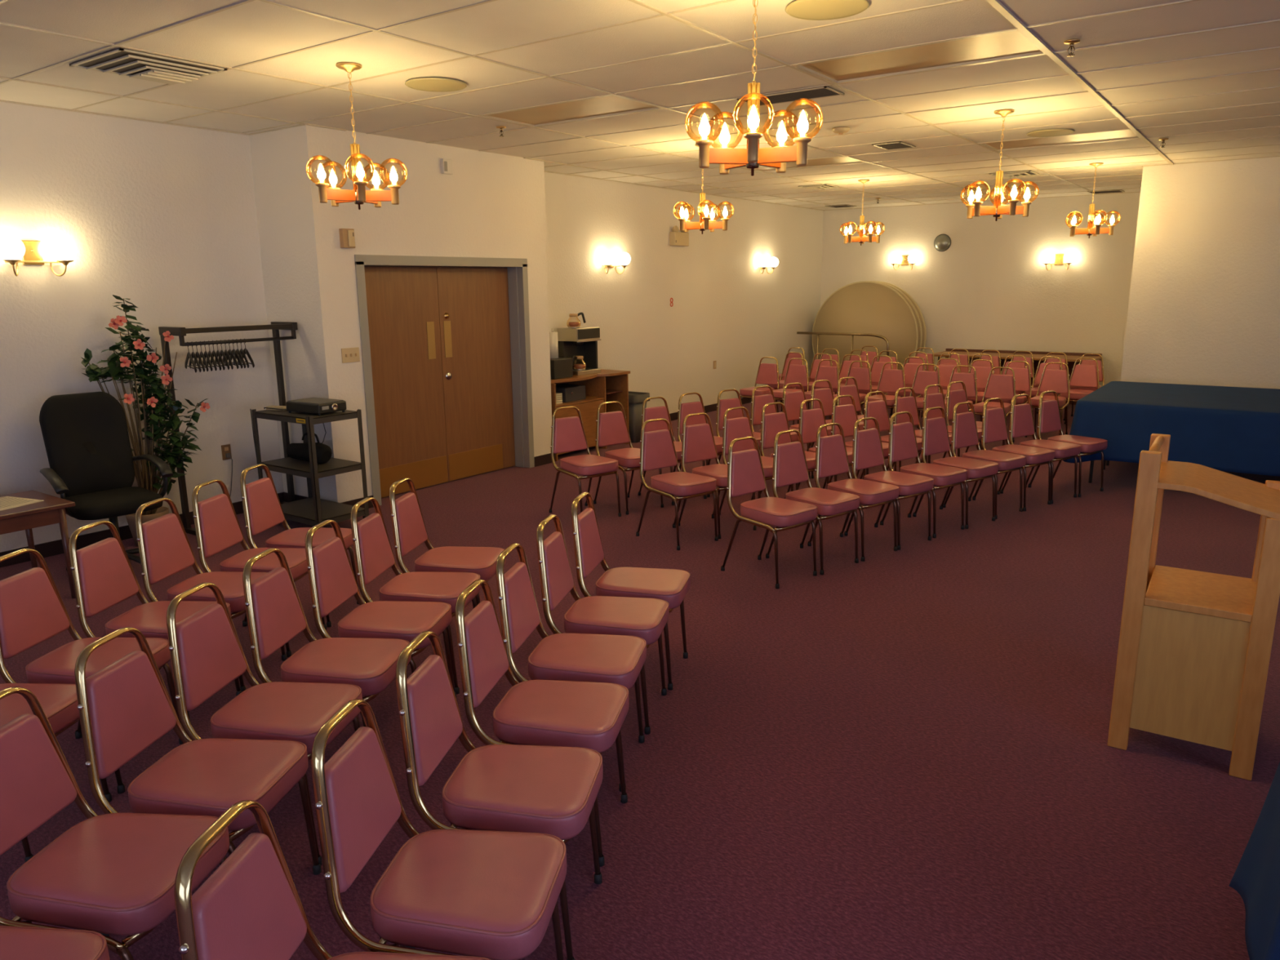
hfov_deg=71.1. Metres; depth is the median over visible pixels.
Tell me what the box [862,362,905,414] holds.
banquet chair
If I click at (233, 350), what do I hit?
hanger
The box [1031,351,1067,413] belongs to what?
banquet chair
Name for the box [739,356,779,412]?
banquet chair
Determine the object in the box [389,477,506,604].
banquet chair
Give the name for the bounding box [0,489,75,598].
side table
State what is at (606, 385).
cabinet
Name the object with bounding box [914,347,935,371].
banquet chair
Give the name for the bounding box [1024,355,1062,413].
banquet chair
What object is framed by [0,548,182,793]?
banquet chair
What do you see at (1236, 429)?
tablecloth
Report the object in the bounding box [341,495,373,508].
baseboard
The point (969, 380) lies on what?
banquet chair
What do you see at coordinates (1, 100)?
trim
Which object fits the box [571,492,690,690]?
banquet chair
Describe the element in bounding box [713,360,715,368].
power outlet
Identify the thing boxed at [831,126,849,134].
smoke detector
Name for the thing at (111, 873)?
banquet chair
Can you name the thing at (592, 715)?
banquet chair
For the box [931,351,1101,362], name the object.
folding table
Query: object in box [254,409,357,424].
shelf
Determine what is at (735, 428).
banquet chair
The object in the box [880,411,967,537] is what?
banquet chair
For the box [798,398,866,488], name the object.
banquet chair
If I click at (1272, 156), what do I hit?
trim
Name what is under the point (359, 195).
chandelier
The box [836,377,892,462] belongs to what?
banquet chair
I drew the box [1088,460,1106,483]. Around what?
folding table
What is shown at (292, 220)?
wall
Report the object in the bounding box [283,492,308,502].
baseboard
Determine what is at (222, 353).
hanger
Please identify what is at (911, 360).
banquet chair
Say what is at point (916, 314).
round table
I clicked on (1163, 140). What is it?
sprinkler head
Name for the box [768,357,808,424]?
banquet chair
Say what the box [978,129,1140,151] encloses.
light panel
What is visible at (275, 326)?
coat rack
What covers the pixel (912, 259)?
wall sconce
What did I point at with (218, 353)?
hanger
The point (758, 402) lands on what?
banquet chair
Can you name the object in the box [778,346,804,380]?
banquet chair
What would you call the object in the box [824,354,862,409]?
banquet chair
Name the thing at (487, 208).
wall
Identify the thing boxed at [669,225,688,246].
emergency light
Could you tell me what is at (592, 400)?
shelf
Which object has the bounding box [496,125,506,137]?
sprinkler head
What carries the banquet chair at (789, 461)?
on the floor
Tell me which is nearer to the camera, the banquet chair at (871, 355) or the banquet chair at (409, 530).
the banquet chair at (409, 530)
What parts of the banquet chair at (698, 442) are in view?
leg, backrest, frame, seat, leg, seat rail, leg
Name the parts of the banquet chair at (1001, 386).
seat, backrest, frame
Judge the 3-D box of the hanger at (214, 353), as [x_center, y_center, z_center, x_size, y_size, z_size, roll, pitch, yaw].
[-3.109,-0.917,6.538,0.012,0.205,0.439,-9,15,-33]
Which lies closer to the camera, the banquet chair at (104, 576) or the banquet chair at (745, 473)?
the banquet chair at (104, 576)
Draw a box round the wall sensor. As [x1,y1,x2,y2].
[440,158,453,174]
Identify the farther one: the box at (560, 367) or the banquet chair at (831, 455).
the box at (560, 367)
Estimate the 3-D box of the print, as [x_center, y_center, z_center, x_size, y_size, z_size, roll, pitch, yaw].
[-3.795,0.161,5.135,0.244,0.001,0.480,4,13,21]
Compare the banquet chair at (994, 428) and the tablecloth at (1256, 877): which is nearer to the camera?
the tablecloth at (1256, 877)
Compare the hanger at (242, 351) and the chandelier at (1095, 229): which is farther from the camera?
the chandelier at (1095, 229)
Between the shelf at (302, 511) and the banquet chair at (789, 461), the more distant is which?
the shelf at (302, 511)
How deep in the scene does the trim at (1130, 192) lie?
13.80 m
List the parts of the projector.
lid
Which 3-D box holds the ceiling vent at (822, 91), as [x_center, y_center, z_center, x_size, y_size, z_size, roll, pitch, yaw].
[0.965,-2.463,5.753,0.620,0.009,0.280,8,15,35]
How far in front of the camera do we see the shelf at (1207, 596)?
3.40 m
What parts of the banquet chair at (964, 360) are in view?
backrest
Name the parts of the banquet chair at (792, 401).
frame, backrest, seat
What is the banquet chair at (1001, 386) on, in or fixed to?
on the floor
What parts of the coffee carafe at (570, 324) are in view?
handle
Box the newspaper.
[0,496,44,511]
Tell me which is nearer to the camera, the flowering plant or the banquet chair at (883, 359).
the flowering plant
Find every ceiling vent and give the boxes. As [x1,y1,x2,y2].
[69,47,226,84]
[737,86,844,106]
[798,183,839,189]
[825,204,856,208]
[871,141,915,150]
[989,170,1039,177]
[1087,189,1124,194]
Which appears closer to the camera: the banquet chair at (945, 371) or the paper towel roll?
the paper towel roll
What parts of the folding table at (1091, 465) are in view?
leg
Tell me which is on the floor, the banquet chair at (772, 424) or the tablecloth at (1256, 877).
the banquet chair at (772, 424)
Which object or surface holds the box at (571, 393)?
on the cabinet
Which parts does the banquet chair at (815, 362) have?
seat, backrest, frame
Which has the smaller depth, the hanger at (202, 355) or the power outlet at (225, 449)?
the hanger at (202, 355)
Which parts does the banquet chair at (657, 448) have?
leg, backrest, frame, leg, leg, seat, seat rail, leg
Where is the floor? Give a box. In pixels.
[0,400,1279,959]
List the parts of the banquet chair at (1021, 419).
leg, frame, backrest, leg, seat, leg, seat rail, leg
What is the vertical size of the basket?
0.050 m
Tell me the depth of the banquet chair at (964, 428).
7.15 m
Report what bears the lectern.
on the floor
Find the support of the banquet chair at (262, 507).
on the floor
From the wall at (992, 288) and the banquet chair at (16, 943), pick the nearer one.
the banquet chair at (16, 943)
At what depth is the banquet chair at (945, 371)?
11.32 m
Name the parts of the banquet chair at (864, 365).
backrest, frame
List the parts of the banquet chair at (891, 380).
seat, backrest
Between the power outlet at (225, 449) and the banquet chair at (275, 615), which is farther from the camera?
the power outlet at (225, 449)
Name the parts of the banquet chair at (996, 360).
backrest, frame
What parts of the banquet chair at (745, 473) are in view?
leg, backrest, frame, leg, leg, seat, seat rail, leg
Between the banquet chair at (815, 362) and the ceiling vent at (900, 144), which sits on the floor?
the banquet chair at (815, 362)
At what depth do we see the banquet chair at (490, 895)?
2.04 m
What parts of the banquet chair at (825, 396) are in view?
frame, backrest, seat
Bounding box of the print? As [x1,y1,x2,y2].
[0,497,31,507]
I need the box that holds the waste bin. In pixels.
[628,391,649,443]
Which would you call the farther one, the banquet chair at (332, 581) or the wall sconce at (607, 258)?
the wall sconce at (607, 258)
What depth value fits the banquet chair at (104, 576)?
3.75 m
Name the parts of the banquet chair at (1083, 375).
seat rail, seat, backrest, frame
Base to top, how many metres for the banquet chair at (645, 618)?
0.846 m
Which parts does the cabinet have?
panel, panel, cabinet door, panel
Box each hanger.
[184,342,196,373]
[188,342,201,372]
[193,341,204,372]
[198,341,208,371]
[202,340,212,371]
[206,340,217,370]
[210,340,221,370]
[214,341,225,369]
[218,339,229,369]
[222,339,233,369]
[224,339,239,368]
[228,339,242,368]
[233,338,245,368]
[237,338,248,368]
[240,339,254,367]
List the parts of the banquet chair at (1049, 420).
leg, backrest, leg, frame, seat, leg, seat rail, leg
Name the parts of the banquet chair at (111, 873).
backrest, frame, seat rail, seat, leg, leg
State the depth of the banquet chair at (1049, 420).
7.83 m
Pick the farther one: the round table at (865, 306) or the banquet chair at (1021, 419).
the round table at (865, 306)
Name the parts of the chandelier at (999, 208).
bulb, globe, globe, bulb, arm, arm, globe, chain, arm, arm, bulb, globe, bulb, globe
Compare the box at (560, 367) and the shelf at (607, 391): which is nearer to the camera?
the box at (560, 367)
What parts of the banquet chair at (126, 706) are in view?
backrest, frame, seat, leg, seat rail, leg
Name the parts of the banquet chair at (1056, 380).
leg, seat rail, seat, frame, backrest, leg, leg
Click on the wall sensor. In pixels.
(446, 164)
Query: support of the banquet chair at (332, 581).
on the floor
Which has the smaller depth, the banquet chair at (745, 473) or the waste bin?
the banquet chair at (745, 473)
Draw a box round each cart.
[251,405,368,525]
[796,331,888,359]
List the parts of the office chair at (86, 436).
armrest, backrest, seat, armrest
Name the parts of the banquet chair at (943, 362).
frame, backrest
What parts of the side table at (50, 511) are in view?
leg, leg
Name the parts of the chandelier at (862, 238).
globe, bulb, globe, arm, globe, chain, arm, globe, bulb, arm, globe, bulb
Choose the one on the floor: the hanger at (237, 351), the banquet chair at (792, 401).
the banquet chair at (792, 401)
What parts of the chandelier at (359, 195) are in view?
globe, bulb, bulb, globe, arm, arm, chain, globe, bulb, arm, globe, bulb, arm, globe, bulb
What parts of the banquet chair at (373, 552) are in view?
backrest, frame, seat, leg, leg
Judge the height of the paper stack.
0.106 m
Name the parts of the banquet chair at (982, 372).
seat, backrest, frame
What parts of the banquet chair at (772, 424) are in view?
frame, backrest, seat, leg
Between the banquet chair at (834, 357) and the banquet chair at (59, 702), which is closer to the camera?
the banquet chair at (59, 702)
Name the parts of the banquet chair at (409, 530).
backrest, frame, seat, leg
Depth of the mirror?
13.99 m
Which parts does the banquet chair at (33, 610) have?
backrest, frame, leg, seat, leg, leg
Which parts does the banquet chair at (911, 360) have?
backrest, frame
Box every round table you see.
[812,280,918,369]
[868,280,922,353]
[874,280,926,353]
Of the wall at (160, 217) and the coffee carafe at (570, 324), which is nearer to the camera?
the wall at (160, 217)
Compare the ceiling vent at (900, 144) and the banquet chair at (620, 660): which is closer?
the banquet chair at (620, 660)
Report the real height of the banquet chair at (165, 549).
0.846 m
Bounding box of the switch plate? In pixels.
[341,346,359,363]
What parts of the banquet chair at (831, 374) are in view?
seat, backrest, frame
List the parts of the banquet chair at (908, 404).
frame, backrest, leg, seat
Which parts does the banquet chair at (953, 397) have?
frame, backrest, seat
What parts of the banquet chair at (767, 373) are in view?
seat rail, seat, frame, backrest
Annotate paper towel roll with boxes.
[549,328,558,358]
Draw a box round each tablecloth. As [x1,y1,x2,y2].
[1062,381,1279,476]
[1229,761,1279,959]
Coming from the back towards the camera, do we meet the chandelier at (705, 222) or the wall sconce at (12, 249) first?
the chandelier at (705, 222)
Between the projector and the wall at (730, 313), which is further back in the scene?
the wall at (730, 313)
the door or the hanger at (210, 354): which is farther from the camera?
the door
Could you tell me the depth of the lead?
7.17 m
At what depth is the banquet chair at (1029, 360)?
12.31 m
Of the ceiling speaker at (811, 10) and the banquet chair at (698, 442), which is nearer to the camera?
the ceiling speaker at (811, 10)
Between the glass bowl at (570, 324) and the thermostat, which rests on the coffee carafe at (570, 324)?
the glass bowl at (570, 324)
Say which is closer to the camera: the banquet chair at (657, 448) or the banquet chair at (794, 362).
the banquet chair at (657, 448)
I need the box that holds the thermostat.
[338,228,355,248]
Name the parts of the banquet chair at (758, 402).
frame, backrest, seat, leg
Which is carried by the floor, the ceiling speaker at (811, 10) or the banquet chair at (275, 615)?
the banquet chair at (275, 615)
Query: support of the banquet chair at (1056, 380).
on the floor
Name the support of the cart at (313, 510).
on the floor
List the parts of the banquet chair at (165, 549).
backrest, frame, seat, seat rail, leg, leg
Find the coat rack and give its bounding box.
[158,321,297,535]
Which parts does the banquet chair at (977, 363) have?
frame, backrest, seat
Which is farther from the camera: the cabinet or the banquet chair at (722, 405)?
the cabinet
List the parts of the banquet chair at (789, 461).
leg, backrest, frame, leg, leg, seat, seat rail, leg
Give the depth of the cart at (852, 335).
14.22 m
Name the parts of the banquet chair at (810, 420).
frame, backrest, leg, seat, leg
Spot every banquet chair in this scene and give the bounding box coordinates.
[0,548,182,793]
[0,683,111,862]
[0,686,229,959]
[0,925,110,959]
[68,520,241,723]
[74,626,321,937]
[135,497,287,692]
[166,582,362,865]
[173,800,491,959]
[191,479,326,657]
[240,463,358,626]
[242,547,411,726]
[305,519,456,697]
[311,698,566,959]
[350,497,480,693]
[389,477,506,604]
[395,631,603,959]
[454,579,629,866]
[495,542,646,791]
[536,514,669,734]
[549,406,621,516]
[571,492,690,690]
[593,400,663,514]
[635,417,718,550]
[638,396,706,505]
[676,392,722,497]
[678,412,756,538]
[715,388,773,462]
[719,406,793,527]
[720,436,817,588]
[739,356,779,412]
[750,385,810,479]
[757,402,829,498]
[765,429,859,574]
[767,351,804,411]
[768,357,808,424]
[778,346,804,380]
[782,382,831,478]
[795,352,832,409]
[797,359,839,423]
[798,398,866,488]
[807,422,899,561]
[808,348,839,382]
[810,379,863,445]
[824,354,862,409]
[829,360,871,419]
[829,395,896,483]
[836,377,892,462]
[840,349,868,413]
[844,417,933,550]
[858,355,893,415]
[859,345,878,368]
[859,391,927,496]
[861,350,897,407]
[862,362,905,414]
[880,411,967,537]
[887,356,925,397]
[889,351,928,415]
[892,386,955,467]
[910,363,940,410]
[912,406,998,528]
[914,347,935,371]
[916,357,959,427]
[920,384,982,462]
[921,352,960,417]
[942,401,1026,519]
[944,364,977,411]
[946,381,1007,453]
[948,348,969,373]
[951,359,994,421]
[968,353,992,416]
[972,397,1054,511]
[973,349,1001,404]
[973,366,1016,442]
[991,360,1031,404]
[1000,355,1027,394]
[1000,394,1080,503]
[1010,351,1034,410]
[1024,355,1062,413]
[1024,362,1070,437]
[1027,390,1107,497]
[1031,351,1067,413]
[1060,357,1099,423]
[1063,353,1104,420]
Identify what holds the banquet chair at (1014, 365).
on the floor
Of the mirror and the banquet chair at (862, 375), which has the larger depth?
the mirror
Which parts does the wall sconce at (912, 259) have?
globe, globe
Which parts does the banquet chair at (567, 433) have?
leg, backrest, frame, leg, leg, seat, seat rail, leg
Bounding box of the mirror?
[933,234,951,251]
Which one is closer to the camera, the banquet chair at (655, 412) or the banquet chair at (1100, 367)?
the banquet chair at (655, 412)
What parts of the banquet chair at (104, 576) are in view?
backrest, frame, seat, leg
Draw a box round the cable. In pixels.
[249,408,260,479]
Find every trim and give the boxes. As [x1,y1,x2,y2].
[0,99,248,135]
[248,123,306,135]
[306,123,346,131]
[523,157,546,161]
[544,170,824,210]
[824,191,1140,210]
[1142,155,1279,166]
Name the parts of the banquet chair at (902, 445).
leg, backrest, frame, leg, seat, leg, seat rail, leg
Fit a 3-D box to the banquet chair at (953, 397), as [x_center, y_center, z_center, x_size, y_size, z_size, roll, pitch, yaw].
[3.222,-0.506,8.610,0.385,0.846,0.514,-9,15,-34]
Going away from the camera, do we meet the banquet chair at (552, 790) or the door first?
the banquet chair at (552, 790)
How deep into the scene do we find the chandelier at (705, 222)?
7.82 m
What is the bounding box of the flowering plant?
[80,294,209,546]
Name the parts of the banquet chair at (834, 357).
backrest, frame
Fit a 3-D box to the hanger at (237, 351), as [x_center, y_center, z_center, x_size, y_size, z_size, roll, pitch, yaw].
[-3.001,-0.950,6.686,0.013,0.205,0.439,-9,15,-33]
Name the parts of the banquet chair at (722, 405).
frame, backrest, seat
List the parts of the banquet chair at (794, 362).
seat, backrest, frame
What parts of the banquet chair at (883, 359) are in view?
backrest, frame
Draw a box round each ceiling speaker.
[404,77,466,92]
[785,0,870,20]
[1026,128,1075,137]
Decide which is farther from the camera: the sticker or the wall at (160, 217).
the sticker
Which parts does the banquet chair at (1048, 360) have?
backrest, frame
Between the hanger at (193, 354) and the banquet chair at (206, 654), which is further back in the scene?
the hanger at (193, 354)
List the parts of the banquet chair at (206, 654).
backrest, frame, seat, leg, leg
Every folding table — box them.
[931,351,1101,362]
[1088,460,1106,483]
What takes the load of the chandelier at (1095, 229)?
hanging from the ceiling
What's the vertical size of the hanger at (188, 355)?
0.205 m
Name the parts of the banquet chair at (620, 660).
backrest, frame, seat, leg, leg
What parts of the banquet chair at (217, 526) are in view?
backrest, frame, leg, seat, leg, seat rail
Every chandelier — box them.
[306,62,407,209]
[673,144,733,234]
[684,0,822,176]
[840,179,884,245]
[960,109,1039,221]
[1065,162,1120,238]
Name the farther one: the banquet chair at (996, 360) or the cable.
the banquet chair at (996, 360)
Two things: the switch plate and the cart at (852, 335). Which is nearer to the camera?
the switch plate
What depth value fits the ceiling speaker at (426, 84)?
5.27 m
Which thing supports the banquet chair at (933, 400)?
on the floor
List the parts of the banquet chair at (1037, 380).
seat, frame, backrest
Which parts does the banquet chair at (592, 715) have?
backrest, frame, seat, leg, leg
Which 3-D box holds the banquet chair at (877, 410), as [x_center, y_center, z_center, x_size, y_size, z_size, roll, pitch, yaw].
[2.244,-0.336,7.877,0.385,0.846,0.514,-10,15,-36]
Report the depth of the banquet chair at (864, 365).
12.83 m
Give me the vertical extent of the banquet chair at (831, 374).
0.846 m
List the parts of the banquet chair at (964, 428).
leg, backrest, frame, leg, seat, leg, seat rail, leg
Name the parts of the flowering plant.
flower, flower, flower, flower, flower, pot, flower, flower, flower, flower, flower, flower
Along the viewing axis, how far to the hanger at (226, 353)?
6.55 m
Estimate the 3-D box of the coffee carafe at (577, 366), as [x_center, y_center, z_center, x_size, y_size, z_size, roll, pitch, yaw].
[-0.684,-1.286,9.788,0.198,0.164,0.156,-6,14,-24]
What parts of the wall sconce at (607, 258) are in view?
globe, globe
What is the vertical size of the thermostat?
0.145 m
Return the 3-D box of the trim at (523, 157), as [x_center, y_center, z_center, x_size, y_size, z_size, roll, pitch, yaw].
[-1.005,-3.064,8.554,0.024,0.010,0.290,8,15,35]
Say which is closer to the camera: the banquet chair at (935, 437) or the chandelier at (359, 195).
the chandelier at (359, 195)
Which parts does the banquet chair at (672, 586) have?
frame, backrest, seat, leg, leg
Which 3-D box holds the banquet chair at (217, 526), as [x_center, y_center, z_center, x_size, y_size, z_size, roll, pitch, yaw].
[-1.953,0.426,4.600,0.514,0.846,0.385,1,13,9]
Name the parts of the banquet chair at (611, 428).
leg, backrest, frame, seat, leg, leg, seat rail, leg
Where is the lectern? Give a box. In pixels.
[1107,433,1279,780]
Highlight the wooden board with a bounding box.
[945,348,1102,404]
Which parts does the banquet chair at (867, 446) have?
leg, backrest, frame, leg, leg, seat, seat rail, leg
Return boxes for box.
[550,357,573,379]
[555,383,585,402]
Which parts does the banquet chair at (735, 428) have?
leg, frame, backrest, seat, seat rail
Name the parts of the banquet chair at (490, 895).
backrest, frame, seat rail, seat, leg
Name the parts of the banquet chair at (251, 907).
backrest, frame, seat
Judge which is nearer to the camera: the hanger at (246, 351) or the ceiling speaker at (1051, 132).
the hanger at (246, 351)
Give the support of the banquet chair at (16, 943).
on the floor
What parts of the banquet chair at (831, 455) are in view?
leg, backrest, frame, leg, leg, seat, seat rail, leg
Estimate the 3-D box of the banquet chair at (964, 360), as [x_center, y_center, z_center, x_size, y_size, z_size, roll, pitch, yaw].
[4.454,-1.427,12.742,0.385,0.846,0.514,8,15,35]
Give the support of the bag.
on the cart at (313, 510)
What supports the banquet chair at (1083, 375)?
on the floor
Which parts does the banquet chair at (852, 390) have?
backrest, frame, seat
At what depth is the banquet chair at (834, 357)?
13.08 m
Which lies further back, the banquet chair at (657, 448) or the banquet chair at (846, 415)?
the banquet chair at (846, 415)
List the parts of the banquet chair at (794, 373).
seat, backrest, frame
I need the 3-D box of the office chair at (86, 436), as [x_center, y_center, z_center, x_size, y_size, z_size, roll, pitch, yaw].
[-3.469,0.025,5.817,0.696,1.134,0.690,10,16,40]
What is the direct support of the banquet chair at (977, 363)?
on the floor
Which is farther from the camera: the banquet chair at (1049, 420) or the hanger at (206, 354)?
the banquet chair at (1049, 420)
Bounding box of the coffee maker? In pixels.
[556,326,600,375]
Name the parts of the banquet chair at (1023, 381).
seat, backrest, frame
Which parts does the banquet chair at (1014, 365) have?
backrest, seat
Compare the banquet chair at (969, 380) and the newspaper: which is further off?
the banquet chair at (969, 380)
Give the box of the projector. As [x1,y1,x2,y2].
[285,397,346,415]
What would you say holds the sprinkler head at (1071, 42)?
attached to the ceiling
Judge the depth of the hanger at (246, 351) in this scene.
6.67 m
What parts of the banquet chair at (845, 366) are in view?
seat, backrest, frame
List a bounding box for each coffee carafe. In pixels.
[566,312,586,328]
[572,355,586,370]
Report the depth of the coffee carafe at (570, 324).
9.66 m
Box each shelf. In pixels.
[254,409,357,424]
[259,457,361,478]
[280,497,364,525]
[555,395,604,407]
[605,389,622,394]
[1143,564,1256,622]
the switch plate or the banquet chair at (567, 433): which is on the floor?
the banquet chair at (567, 433)
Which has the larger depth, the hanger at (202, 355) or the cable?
the cable
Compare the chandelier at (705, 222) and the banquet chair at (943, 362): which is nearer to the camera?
the chandelier at (705, 222)
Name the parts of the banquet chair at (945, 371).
seat, backrest, frame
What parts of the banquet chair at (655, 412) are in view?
leg, backrest, frame, seat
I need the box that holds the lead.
[225,453,232,496]
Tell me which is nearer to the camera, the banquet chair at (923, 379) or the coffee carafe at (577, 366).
the coffee carafe at (577, 366)
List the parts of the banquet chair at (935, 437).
leg, backrest, frame, leg, seat, leg, seat rail, leg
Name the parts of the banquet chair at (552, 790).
backrest, frame, seat rail, seat, leg, leg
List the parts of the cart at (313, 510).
leg, power strip, leg, leg, leg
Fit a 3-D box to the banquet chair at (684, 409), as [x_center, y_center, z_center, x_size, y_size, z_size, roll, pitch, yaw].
[0.599,-0.329,7.918,0.385,0.846,0.514,-10,15,-36]
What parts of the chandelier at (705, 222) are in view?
globe, bulb, globe, bulb, arm, chain, globe, bulb, globe, arm, bulb, globe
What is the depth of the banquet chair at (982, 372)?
11.06 m
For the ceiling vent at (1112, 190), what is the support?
in the ceiling
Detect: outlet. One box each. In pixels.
[221,444,231,460]
[321,405,328,409]
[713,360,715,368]
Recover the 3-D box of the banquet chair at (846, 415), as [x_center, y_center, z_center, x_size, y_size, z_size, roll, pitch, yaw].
[1.906,-0.279,7.633,0.385,0.846,0.514,-9,15,-35]
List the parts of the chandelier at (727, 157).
globe, bulb, bulb, globe, arm, arm, globe, bulb, chain, arm, arm, globe, bulb, bulb, globe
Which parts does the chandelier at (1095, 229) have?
globe, globe, bulb, arm, arm, chain, globe, bulb, globe, arm, bulb, globe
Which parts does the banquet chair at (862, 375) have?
seat, backrest, frame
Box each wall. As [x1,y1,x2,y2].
[0,102,284,551]
[248,124,350,502]
[320,127,545,500]
[395,266,495,267]
[535,160,551,453]
[544,172,823,413]
[820,192,1140,386]
[1120,156,1279,389]
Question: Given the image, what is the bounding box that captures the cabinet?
[551,368,630,461]
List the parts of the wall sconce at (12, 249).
globe, arm, arm, globe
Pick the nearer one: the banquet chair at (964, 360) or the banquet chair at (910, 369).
the banquet chair at (910, 369)
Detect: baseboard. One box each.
[0,492,284,567]
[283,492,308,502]
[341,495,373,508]
[533,453,554,466]
[669,397,751,421]
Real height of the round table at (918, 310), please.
1.800 m
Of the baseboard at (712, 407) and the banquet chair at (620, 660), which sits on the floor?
the banquet chair at (620, 660)
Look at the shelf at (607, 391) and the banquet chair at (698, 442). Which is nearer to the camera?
the banquet chair at (698, 442)
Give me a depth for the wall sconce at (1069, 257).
13.07 m
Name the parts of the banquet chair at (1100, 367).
seat, backrest, frame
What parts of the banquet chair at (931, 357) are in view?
backrest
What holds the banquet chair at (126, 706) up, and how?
on the floor
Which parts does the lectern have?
post, cross rail, post, panel, post, post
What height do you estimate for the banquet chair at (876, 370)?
0.846 m
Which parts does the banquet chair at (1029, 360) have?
backrest, frame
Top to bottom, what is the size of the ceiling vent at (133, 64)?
0.027 m
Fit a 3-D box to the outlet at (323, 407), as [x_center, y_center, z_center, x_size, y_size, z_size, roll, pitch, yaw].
[-2.304,-0.527,6.551,0.009,0.025,0.060,7,14,31]
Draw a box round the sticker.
[670,297,673,306]
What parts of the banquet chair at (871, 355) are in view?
frame, backrest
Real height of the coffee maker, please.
0.500 m
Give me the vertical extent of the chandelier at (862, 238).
0.750 m
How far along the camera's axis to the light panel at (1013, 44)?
4.85 m
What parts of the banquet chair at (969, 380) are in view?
seat, backrest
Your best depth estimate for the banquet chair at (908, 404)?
8.22 m
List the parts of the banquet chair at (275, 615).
backrest, frame, seat, leg, seat rail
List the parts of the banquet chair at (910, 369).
seat, frame, backrest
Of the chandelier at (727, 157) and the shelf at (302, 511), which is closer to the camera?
the chandelier at (727, 157)
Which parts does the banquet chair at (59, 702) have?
leg, seat, seat rail, leg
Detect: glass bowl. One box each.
[566,316,581,327]
[572,359,586,368]
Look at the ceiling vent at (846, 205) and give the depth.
14.14 m
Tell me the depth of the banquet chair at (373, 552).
4.09 m
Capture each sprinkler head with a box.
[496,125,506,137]
[1063,39,1079,57]
[1158,137,1168,147]
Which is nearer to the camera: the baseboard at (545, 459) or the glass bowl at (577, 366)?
the baseboard at (545, 459)
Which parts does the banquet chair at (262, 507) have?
backrest, frame, seat, leg, leg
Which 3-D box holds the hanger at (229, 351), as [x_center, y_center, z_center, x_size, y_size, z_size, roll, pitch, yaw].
[-3.037,-0.939,6.637,0.013,0.205,0.439,-9,15,-35]
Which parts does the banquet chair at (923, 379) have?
seat, frame, backrest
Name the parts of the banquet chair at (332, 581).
backrest, frame, seat, leg, seat rail, leg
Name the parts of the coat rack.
post, hanging rod, post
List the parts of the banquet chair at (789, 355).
seat, backrest, frame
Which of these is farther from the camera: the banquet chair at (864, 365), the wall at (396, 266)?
the banquet chair at (864, 365)
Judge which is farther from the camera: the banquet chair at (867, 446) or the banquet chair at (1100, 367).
the banquet chair at (1100, 367)
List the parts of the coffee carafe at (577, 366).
handle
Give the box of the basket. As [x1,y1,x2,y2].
[573,342,583,345]
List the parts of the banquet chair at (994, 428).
leg, backrest, frame, leg, seat, leg, seat rail, leg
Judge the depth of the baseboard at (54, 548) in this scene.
6.34 m
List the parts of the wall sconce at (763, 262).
globe, globe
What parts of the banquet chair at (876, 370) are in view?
seat, backrest, frame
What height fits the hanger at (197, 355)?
0.205 m
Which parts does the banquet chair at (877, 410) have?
frame, backrest, leg, seat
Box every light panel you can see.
[478,94,662,127]
[740,156,866,172]
[793,29,1045,84]
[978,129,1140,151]
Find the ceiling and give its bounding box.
[0,0,1279,209]
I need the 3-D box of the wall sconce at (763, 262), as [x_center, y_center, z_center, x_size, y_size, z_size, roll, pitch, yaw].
[1.933,-3.242,13.525,0.181,0.254,0.466,8,15,35]
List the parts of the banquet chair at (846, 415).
frame, backrest, seat, leg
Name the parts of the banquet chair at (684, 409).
frame, backrest, seat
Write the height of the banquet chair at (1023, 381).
0.846 m
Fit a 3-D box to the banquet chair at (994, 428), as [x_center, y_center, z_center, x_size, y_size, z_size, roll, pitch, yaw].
[3.087,-0.227,7.348,0.385,0.846,0.514,-9,15,-35]
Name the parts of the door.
kick plate, push plate, push plate, lock plate, kick plate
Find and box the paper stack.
[555,392,562,404]
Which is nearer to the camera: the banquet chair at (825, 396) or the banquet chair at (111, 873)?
the banquet chair at (111, 873)
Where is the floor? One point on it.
(904, 753)
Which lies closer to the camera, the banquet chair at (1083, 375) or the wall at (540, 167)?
the wall at (540, 167)
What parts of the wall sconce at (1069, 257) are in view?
globe, globe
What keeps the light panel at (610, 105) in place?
attached to the ceiling
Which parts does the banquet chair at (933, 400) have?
frame, backrest, leg, seat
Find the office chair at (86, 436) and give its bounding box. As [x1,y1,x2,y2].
[39,391,173,570]
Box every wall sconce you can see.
[0,235,76,276]
[601,251,631,274]
[758,256,778,274]
[888,253,917,270]
[1040,252,1075,270]
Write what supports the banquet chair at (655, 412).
on the floor
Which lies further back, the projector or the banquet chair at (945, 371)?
the banquet chair at (945, 371)
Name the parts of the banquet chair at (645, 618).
backrest, frame, seat, leg, leg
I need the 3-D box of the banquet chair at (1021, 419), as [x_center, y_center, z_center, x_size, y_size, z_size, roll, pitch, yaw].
[3.412,-0.280,7.574,0.385,0.846,0.514,-9,15,-34]
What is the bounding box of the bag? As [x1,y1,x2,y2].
[286,432,332,463]
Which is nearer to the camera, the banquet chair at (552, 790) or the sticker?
the banquet chair at (552, 790)
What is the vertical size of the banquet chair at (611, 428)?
0.846 m
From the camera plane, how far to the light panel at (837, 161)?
9.15 m
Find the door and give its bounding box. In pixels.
[354,254,534,505]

